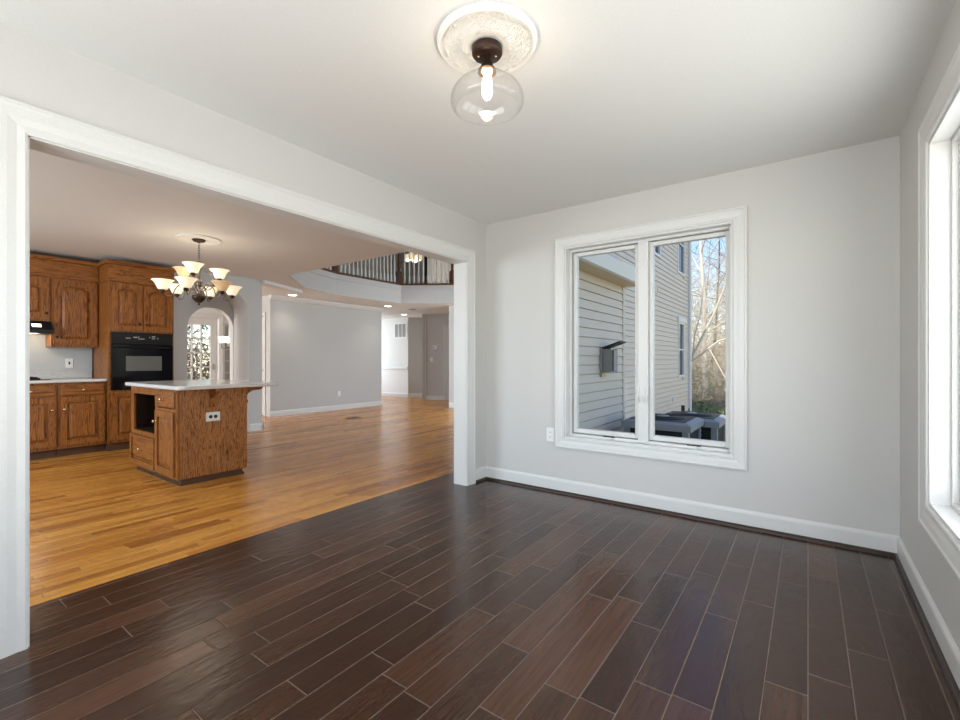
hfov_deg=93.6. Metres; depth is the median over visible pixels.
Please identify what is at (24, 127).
trim
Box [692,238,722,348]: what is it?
bare tree
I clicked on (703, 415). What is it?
fan grille
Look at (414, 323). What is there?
wall
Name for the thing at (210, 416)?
outlet
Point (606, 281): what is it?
house wing
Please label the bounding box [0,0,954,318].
ceiling
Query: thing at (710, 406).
evergreen shrub
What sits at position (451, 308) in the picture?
wall
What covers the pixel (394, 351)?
wall
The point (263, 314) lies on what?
door
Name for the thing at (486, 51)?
ceiling light
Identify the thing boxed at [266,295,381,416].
wall
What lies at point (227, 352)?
wall
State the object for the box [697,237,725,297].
bare tree
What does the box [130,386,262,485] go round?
kitchen island
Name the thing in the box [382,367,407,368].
trim
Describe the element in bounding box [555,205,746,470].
window
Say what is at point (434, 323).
wall
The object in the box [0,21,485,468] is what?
wall
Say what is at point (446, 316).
wall
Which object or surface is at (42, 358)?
wall
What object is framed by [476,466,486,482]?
baseboard
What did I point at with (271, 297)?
trim
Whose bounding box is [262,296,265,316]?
wall
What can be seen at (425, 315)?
trim
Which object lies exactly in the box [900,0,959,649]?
wall
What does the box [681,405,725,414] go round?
iron fence
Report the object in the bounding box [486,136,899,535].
wall
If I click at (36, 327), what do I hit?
range hood
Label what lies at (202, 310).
wall
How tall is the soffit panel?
0.247 m
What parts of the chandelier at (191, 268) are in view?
lamp shade, lamp shade, arm, lamp shade, lamp shade, lamp shade, lamp shade, lamp shade, arm, lamp shade, lamp shade, lamp shade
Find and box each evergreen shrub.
[692,378,715,390]
[692,402,725,414]
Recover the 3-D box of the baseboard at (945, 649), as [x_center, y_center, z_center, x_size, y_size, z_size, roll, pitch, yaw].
[1.008,1.079,0.683,0.034,0.121,4.790,0,0,36]
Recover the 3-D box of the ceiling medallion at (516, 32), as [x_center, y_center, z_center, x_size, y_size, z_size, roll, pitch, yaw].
[0.029,-1.284,1.838,0.408,0.032,0.408,0,0,36]
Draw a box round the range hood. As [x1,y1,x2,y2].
[30,320,52,334]
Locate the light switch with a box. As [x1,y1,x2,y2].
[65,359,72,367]
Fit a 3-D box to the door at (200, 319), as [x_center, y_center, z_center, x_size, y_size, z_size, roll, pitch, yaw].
[-6.130,0.072,9.347,0.166,2.135,1.470,0,0,36]
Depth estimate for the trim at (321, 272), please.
9.80 m
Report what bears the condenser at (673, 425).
on the ground
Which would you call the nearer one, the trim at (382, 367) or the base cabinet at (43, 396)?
the base cabinet at (43, 396)
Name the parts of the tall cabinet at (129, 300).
door, door, door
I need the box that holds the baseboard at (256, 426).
[249,422,262,431]
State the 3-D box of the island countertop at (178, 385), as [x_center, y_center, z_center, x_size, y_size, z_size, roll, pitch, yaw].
[-2.899,0.249,4.692,1.370,0.038,0.945,0,0,36]
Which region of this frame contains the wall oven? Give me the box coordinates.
[110,332,172,389]
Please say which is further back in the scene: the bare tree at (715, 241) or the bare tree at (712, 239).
the bare tree at (712, 239)
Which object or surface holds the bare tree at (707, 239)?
on the ground
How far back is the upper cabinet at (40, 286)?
5.36 m
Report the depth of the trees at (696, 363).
17.98 m
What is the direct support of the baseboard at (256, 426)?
attached to the wall at (246, 306)
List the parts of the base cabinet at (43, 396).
drawer, door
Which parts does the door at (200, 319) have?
frame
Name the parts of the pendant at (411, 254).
lamp shade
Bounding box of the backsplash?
[30,371,91,378]
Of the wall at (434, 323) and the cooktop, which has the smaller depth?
the cooktop
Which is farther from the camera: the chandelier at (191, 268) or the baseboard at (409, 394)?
the baseboard at (409, 394)
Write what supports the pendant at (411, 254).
hanging from the ceiling
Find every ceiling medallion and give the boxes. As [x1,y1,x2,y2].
[175,234,220,244]
[437,2,537,76]
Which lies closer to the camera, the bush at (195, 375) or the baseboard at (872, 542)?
the baseboard at (872, 542)
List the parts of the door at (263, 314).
panel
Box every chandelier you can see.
[151,238,241,304]
[218,326,229,348]
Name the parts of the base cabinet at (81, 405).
drawer, door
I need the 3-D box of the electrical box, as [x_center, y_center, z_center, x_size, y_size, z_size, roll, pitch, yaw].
[1.894,-0.013,6.271,0.258,0.485,0.550,0,0,36]
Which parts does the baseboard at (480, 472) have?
shoe moulding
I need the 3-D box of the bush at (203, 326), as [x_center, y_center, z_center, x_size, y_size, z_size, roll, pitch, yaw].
[-9.980,-0.060,16.038,2.933,3.651,2.883,0,0,36]
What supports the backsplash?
attached to the wall at (42, 358)
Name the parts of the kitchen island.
drawer, frame, door, drawer, panel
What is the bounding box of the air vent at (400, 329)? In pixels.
[394,322,406,338]
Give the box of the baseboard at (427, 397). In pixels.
[426,396,443,399]
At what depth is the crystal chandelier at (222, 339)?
8.94 m
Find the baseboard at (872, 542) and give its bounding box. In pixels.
[486,466,898,556]
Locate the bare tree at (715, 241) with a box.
[692,241,725,319]
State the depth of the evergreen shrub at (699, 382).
19.59 m
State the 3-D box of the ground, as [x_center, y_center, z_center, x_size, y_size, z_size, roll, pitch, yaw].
[11.770,0.340,16.170,90.000,3.640,100.000,0,0,36]
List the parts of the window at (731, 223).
sash, lock lever, lock lever, sash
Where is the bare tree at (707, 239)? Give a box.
[692,239,725,274]
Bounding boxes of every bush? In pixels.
[188,324,209,379]
[188,325,209,379]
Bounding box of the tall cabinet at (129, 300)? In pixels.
[92,259,175,450]
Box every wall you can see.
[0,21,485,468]
[30,290,233,379]
[169,267,261,430]
[192,308,227,378]
[225,251,408,379]
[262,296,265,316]
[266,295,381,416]
[382,317,407,392]
[408,317,421,392]
[410,253,424,283]
[422,314,443,399]
[425,256,453,282]
[444,314,448,325]
[449,306,453,402]
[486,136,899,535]
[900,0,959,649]
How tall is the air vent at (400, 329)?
0.500 m
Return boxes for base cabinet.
[30,383,57,459]
[56,381,105,456]
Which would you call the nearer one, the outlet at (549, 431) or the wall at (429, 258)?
the outlet at (549, 431)
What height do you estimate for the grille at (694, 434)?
0.760 m
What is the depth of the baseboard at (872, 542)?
3.15 m
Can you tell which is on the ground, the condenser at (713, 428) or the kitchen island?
the condenser at (713, 428)
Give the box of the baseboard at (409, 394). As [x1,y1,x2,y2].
[408,393,421,396]
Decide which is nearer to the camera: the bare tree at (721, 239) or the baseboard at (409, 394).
the baseboard at (409, 394)
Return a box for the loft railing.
[321,252,453,284]
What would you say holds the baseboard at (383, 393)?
attached to the wall at (394, 351)
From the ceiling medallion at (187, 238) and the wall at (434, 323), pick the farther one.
the wall at (434, 323)
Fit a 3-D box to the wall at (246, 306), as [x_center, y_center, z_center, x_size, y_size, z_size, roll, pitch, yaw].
[-4.142,-0.080,6.969,0.500,2.440,1.305,0,0,36]
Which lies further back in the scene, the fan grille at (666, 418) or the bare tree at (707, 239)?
the bare tree at (707, 239)
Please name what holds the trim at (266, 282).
attached to the wall at (411, 262)
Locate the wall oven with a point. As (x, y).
(134, 357)
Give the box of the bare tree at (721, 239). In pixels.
[695,239,725,358]
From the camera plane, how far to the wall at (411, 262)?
16.54 m
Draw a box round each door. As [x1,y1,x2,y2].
[188,313,222,379]
[262,313,265,415]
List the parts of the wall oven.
control panel, handle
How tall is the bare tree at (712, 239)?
10.153 m
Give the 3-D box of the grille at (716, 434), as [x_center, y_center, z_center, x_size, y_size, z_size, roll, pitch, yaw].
[3.195,1.290,6.802,0.760,0.720,0.760,0,0,36]
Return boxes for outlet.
[206,411,219,421]
[546,428,553,441]
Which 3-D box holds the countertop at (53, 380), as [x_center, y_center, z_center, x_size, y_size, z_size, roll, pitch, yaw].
[-5.236,0.249,5.296,0.650,0.034,1.200,0,0,36]
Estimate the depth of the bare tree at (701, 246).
18.10 m
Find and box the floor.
[0,396,959,719]
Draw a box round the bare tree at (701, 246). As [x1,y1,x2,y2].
[692,238,725,396]
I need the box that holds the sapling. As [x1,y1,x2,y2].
[692,283,725,379]
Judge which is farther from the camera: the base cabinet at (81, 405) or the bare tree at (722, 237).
the bare tree at (722, 237)
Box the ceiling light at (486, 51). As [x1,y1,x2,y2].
[457,37,522,125]
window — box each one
[222,320,229,378]
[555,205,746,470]
[918,44,959,580]
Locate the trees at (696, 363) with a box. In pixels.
[692,250,725,407]
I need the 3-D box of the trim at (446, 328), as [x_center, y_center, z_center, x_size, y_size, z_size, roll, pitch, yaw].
[-0.961,0.080,12.845,0.128,2.120,0.050,0,0,-12]
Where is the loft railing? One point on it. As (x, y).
(397, 279)
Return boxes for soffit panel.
[30,253,98,281]
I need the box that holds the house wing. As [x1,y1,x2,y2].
[579,242,691,431]
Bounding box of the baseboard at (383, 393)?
[382,392,407,396]
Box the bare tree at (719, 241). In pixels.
[692,241,725,368]
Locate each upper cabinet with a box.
[30,275,50,320]
[45,277,97,347]
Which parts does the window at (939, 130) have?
frame, sash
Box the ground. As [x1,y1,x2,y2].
[196,345,725,438]
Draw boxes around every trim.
[0,95,475,658]
[263,280,301,292]
[269,295,384,311]
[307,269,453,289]
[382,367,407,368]
[425,315,425,399]
[444,326,448,399]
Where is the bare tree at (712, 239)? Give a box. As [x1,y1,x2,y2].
[697,239,725,339]
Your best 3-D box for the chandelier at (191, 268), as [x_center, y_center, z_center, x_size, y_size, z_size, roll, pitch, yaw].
[-3.019,-0.940,4.841,0.811,0.705,0.828,0,0,36]
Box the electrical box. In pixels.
[600,341,625,376]
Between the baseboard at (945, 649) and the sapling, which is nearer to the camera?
the baseboard at (945, 649)
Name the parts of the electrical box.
plate, lid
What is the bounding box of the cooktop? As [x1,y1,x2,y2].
[30,377,50,379]
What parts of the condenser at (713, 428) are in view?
corner post, corner post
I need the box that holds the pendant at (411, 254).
[405,252,421,262]
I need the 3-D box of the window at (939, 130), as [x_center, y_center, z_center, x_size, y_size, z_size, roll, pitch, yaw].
[1.266,-0.158,0.898,0.181,1.785,2.742,0,0,36]
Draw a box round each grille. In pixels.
[629,414,695,422]
[630,428,697,438]
[665,411,720,418]
[701,426,722,440]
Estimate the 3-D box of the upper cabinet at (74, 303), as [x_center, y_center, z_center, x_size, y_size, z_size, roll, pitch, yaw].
[-5.142,-0.580,5.692,0.336,0.840,0.448,0,0,36]
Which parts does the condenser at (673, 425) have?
corner post, corner post, corner post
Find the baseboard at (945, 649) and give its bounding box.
[893,536,959,712]
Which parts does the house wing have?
corner post, pane, pane, corner post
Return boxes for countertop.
[30,378,106,383]
[125,379,277,390]
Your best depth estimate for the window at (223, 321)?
9.90 m
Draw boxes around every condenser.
[621,414,703,438]
[665,411,725,440]
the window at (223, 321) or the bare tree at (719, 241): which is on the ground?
the bare tree at (719, 241)
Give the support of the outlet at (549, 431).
attached to the wall at (823, 228)

